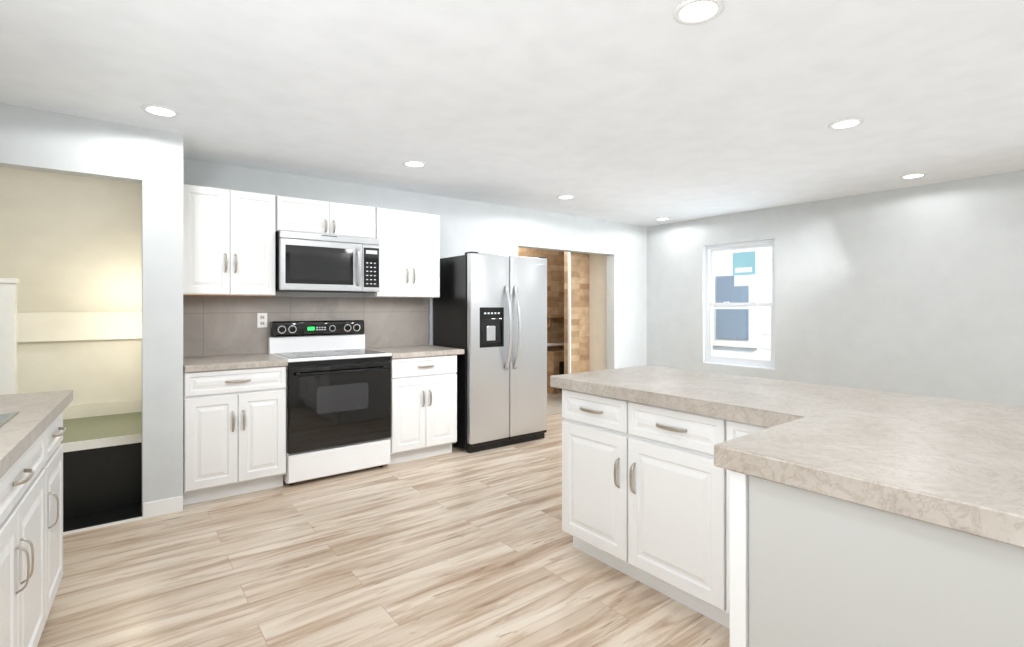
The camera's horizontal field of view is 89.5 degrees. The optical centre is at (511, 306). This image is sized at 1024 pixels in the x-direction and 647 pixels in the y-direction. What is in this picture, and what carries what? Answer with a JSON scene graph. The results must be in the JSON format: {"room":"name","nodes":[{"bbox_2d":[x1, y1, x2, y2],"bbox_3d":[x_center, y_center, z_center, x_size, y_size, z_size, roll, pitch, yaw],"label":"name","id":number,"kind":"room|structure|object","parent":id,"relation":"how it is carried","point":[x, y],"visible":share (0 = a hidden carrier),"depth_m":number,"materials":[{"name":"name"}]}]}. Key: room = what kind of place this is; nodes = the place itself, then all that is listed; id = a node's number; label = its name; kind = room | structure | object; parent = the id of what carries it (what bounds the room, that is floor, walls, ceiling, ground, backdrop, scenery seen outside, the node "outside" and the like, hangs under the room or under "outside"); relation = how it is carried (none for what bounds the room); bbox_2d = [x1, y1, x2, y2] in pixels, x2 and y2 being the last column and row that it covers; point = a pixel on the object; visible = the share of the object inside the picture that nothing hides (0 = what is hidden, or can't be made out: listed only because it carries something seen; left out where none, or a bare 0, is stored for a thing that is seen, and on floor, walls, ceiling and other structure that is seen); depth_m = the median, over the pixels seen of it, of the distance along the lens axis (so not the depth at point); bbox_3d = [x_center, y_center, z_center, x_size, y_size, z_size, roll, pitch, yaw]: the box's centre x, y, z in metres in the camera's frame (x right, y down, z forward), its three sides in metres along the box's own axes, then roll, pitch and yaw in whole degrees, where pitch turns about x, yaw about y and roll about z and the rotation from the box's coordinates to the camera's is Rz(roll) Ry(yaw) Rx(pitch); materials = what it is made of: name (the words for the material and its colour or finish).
{"room":"kitchen","nodes":[
{"label":"kitchen","id":0,"kind":"room"},
{"bbox_2d":[0,167,141,341],"bbox_3d":[-3.007,-0.420,3.401,1.066,1.340,1.083,0,0,-37],"label":"wall","id":1,"kind":"structure","parent":0,"point":[70,252],"depth_m":3.52,"materials":[{"name":"beige paint"}]},
{"bbox_2d":[17,338,141,405],"bbox_3d":[-3.377,0.130,3.875,1.320,2.440,0.120,0,0,-37],"label":"wall","id":2,"kind":"structure","parent":0,"point":[95,371],"depth_m":3.91,"materials":[{"name":"beige paint"}]},
{"bbox_2d":[0,103,182,516],"bbox_3d":[-2.749,0.100,2.835,1.590,2.380,0.120,0,0,-37],"label":"wall","id":3,"kind":"structure","parent":0,"point":[148,159],"depth_m":3.17,"materials":[{"name":"grey paint"}]},
{"bbox_2d":[143,496,182,518],"bbox_3d":[1.390,1.242,1.999,6.878,0.095,7.478,0,0,-37],"label":"baseboard","id":4,"kind":"structure","parent":3,"relation":"attached to","point":[162,507],"depth_m":3.19,"materials":[{"name":"white wood"}]},
{"bbox_2d":[37,393,729,646],"bbox_3d":[1.012,1.314,2.598,7.270,0.072,9.150,0,0,-37],"label":"floor","id":5,"kind":"structure","parent":0,"point":[457,546],"depth_m":2.51,"materials":[{"name":"wood"}]},
{"bbox_2d":[0,278,19,394],"bbox_3d":[-2.860,0.565,2.923,0.100,1.450,0.100,0,0,-37],"label":"newel post","id":6,"kind":"object","parent":5,"relation":"on","point":[8,335],"visible":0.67,"depth_m":2.90,"materials":[{"name":"beige paint"}]},
{"bbox_2d":[0,390,72,646],"bbox_3d":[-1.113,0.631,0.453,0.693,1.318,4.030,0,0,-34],"label":"base cabinet","id":7,"kind":"object","parent":5,"relation":"on","point":[32,430],"depth_m":1.72,"materials":[{"name":"white paint"}]},
{"bbox_2d":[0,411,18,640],"bbox_3d":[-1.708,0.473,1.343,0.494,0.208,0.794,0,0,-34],"label":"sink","id":8,"kind":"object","parent":7,"relation":"in","point":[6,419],"depth_m":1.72,"materials":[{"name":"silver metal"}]},
{"bbox_2d":[60,399,141,516],"bbox_3d":[-3.059,1.015,3.469,1.062,0.550,0.904,0,0,-37],"label":"platform","id":9,"kind":"object","parent":5,"relation":"on","point":[102,455],"depth_m":3.32,"materials":[{"name":"black wood"}]},
{"bbox_2d":[183,353,287,504],"bbox_3d":[-2.010,0.833,3.693,0.617,0.915,0.642,0,0,-37],"label":"base cabinet","id":10,"kind":"object","parent":5,"relation":"on","point":[234,424],"visible":0.98,"depth_m":3.46,"materials":[{"name":"white paint"}]},
{"bbox_2d":[183,353,287,372],"bbox_3d":[-2.010,0.397,3.694,0.616,0.043,0.627,0,0,-38],"label":"countertop","id":11,"kind":"structure","parent":10,"relation":"on","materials":[{"name":"stone"}]},
{"bbox_2d":[268,320,391,484],"bbox_3d":[-1.436,0.704,4.097,0.786,1.172,0.670,0,0,-37],"label":"stove","id":12,"kind":"object","parent":5,"relation":"on","point":[338,397],"visible":0.98,"depth_m":3.91,"materials":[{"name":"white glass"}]},
{"bbox_2d":[365,345,463,464],"bbox_3d":[-0.873,0.833,4.565,0.677,0.915,0.642,0,0,-37],"label":"base cabinet","id":13,"kind":"object","parent":5,"relation":"on","point":[423,401],"visible":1,"depth_m":4.32,"materials":[{"name":"white paint"}]},
{"bbox_2d":[365,345,463,358],"bbox_3d":[-0.874,0.397,4.566,0.677,0.043,0.627,0,0,-38],"label":"countertop","id":14,"kind":"structure","parent":13,"relation":"on","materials":[{"name":"stone"}]},
{"bbox_2d":[433,251,546,452],"bbox_3d":[-0.183,0.403,4.990,0.891,1.766,0.758,0,0,-37],"label":"refrigerator","id":15,"kind":"object","parent":5,"relation":"on","point":[490,314],"visible":1,"depth_m":4.70,"materials":[{"name":"silver metal"}]},
{"bbox_2d":[547,349,563,393],"bbox_3d":[0.812,0.980,7.894,0.700,0.620,0.257,0,0,-37],"label":"fireplace","id":16,"kind":"object","parent":5,"relation":"on","point":[555,362],"visible":0.29,"depth_m":7.65,"materials":[{"name":"beige tile"}]},
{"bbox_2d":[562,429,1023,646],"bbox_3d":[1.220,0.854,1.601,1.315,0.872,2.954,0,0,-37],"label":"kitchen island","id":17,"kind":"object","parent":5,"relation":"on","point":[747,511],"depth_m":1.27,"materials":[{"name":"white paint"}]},
{"bbox_2d":[550,365,1023,552],"bbox_3d":[1.218,0.395,1.606,1.372,0.058,3.024,0,0,-37],"label":"island countertop","id":18,"kind":"structure","parent":17,"relation":"on","point":[952,465],"depth_m":1.54,"materials":[{"name":"beige stone"}]},
{"bbox_2d":[183,158,646,369],"bbox_3d":[-0.295,0.100,5.502,5.550,2.380,0.130,0,0,-37],"label":"wall","id":19,"kind":"structure","parent":0,"point":[478,227],"depth_m":5.57,"materials":[{"name":"grey paint"}]},
{"bbox_2d":[183,184,275,296],"bbox_3d":[-2.103,-0.459,3.811,0.613,0.762,0.344,0,0,-37],"label":"upper cabinet","id":20,"kind":"object","parent":19,"relation":"attached to","point":[229,242],"visible":0.98,"depth_m":3.69,"materials":[{"name":"white paint"}]},
{"bbox_2d":[183,296,429,356],"bbox_3d":[-1.627,0.406,4.390,2.077,0.968,0.012,0,0,-37],"label":"backsplash","id":21,"kind":"structure","parent":19,"relation":"attached to","point":[218,325],"depth_m":4.18,"materials":[{"name":"tile"}]},
{"bbox_2d":[257,313,266,327],"bbox_3d":[-1.984,0.110,4.105,0.072,0.116,0.008,0,0,-37],"label":"outlet","id":22,"kind":"object","parent":21,"relation":"attached to","point":[261,320],"visible":1,"depth_m":4.10,"materials":[{"name":"white plastic"}]},
{"bbox_2d":[276,195,374,237],"bbox_3d":[-1.545,-0.706,4.239,0.780,0.268,0.344,0,0,-37],"label":"upper cabinet","id":23,"kind":"object","parent":19,"relation":"attached to","point":[308,215],"visible":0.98,"depth_m":4.10,"materials":[{"name":"white paint"}]},
{"bbox_2d":[276,230,379,292],"bbox_3d":[-1.513,-0.342,4.197,0.776,0.448,0.450,0,0,-37],"label":"microwave","id":24,"kind":"object","parent":23,"relation":"attached to","point":[316,262],"visible":1,"depth_m":4.03,"materials":[{"name":"silver metal"}]},
{"bbox_2d":[363,208,439,297],"bbox_3d":[-0.987,-0.461,4.668,0.613,0.758,0.344,0,0,-37],"label":"upper cabinet","id":25,"kind":"object","parent":19,"relation":"attached to","point":[409,245],"visible":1,"depth_m":4.55,"materials":[{"name":"white paint"}]},
{"bbox_2d":[0,0,1023,226],"bbox_3d":[1.390,-1.130,1.999,7.140,0.080,7.740,0,0,-37],"label":"ceiling","id":26,"kind":"structure","parent":0,"point":[646,113],"depth_m":2.61,"materials":[{"name":"white paint"}]},
{"bbox_2d":[141,104,179,117],"bbox_3d":[-1.954,-1.086,2.875,0.176,0.006,0.176,0,0,-37],"label":"recessed light","id":27,"kind":"object","parent":26,"relation":"in","point":[160,111],"visible":0.96,"depth_m":2.87,"materials":[{"name":"white plastic"}]},
{"bbox_2d":[403,160,425,167],"bbox_3d":[-0.743,-1.086,3.942,0.176,0.006,0.176,0,0,-37],"label":"recessed light","id":28,"kind":"object","parent":26,"relation":"in","point":[414,163],"visible":0.98,"depth_m":3.93,"materials":[{"name":"white plastic"}]},
{"bbox_2d":[557,195,574,198],"bbox_3d":[0.533,-1.086,5.136,0.176,0.006,0.176,0,0,-37],"label":"recessed light","id":29,"kind":"object","parent":26,"relation":"in","point":[565,197],"visible":0.98,"depth_m":5.14,"materials":[{"name":"white plastic"}]},
{"bbox_2d":[655,217,669,219],"bbox_3d":[1.872,-1.086,6.415,0.176,0.006,0.176,0,0,-37],"label":"recessed light","id":30,"kind":"object","parent":26,"relation":"in","point":[664,218],"visible":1,"depth_m":6.38,"materials":[{"name":"white plastic"}]},
{"bbox_2d":[673,0,723,24],"bbox_3d":[0.685,-1.086,1.900,0.176,0.006,0.176,0,0,-37],"label":"recessed light","id":31,"kind":"object","parent":26,"relation":"in","point":[690,12],"visible":1,"depth_m":1.90,"materials":[{"name":"white plastic"}]},
{"bbox_2d":[829,118,863,129],"bbox_3d":[1.988,-1.086,3.076,0.176,0.006,0.176,0,0,-37],"label":"recessed light","id":32,"kind":"object","parent":26,"relation":"in","point":[846,123],"visible":1,"depth_m":3.07,"materials":[{"name":"white plastic"}]},
{"bbox_2d":[900,173,926,178],"bbox_3d":[3.341,-1.086,4.303,0.176,0.006,0.176,0,0,-37],"label":"recessed light","id":33,"kind":"object","parent":26,"relation":"in","point":[913,175],"visible":1,"depth_m":4.29,"materials":[{"name":"white"}]},
{"bbox_2d":[518,247,563,350],"bbox_3d":[0.061,0.130,7.559,2.740,2.440,0.120,0,0,-37],"label":"wall","id":34,"kind":"structure","parent":0,"point":[555,286],"depth_m":7.94,"materials":[{"name":"beige tile"}]},
{"bbox_2d":[547,314,563,345],"bbox_3d":[0.794,0.355,7.918,0.800,0.470,0.197,0,0,-37],"label":"mantel shelf","id":35,"kind":"object","parent":34,"relation":"attached to","point":[549,319],"visible":0.25,"depth_m":7.71,"materials":[{"name":"brown wood"}]},
{"bbox_2d":[564,252,606,373],"bbox_3d":[1.328,0.100,7.133,1.248,2.380,0.479,0,0,-37],"label":"wall","id":36,"kind":"structure","parent":0,"point":[585,312],"depth_m":6.95,"materials":[{"name":"beige tile"}]},
{"bbox_2d":[647,170,1023,406],"bbox_3d":[4.210,0.100,4.082,0.130,2.380,7.610,0,0,-37],"label":"wall","id":37,"kind":"structure","parent":0,"point":[917,290],"depth_m":4.90,"materials":[{"name":"grey paint"}]},
{"bbox_2d":[703,239,774,369],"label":"east window","id":38,"kind":"structure","parent":37,"relation":"in","point":[744,267],"depth_m":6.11,"materials":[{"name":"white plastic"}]}
]}

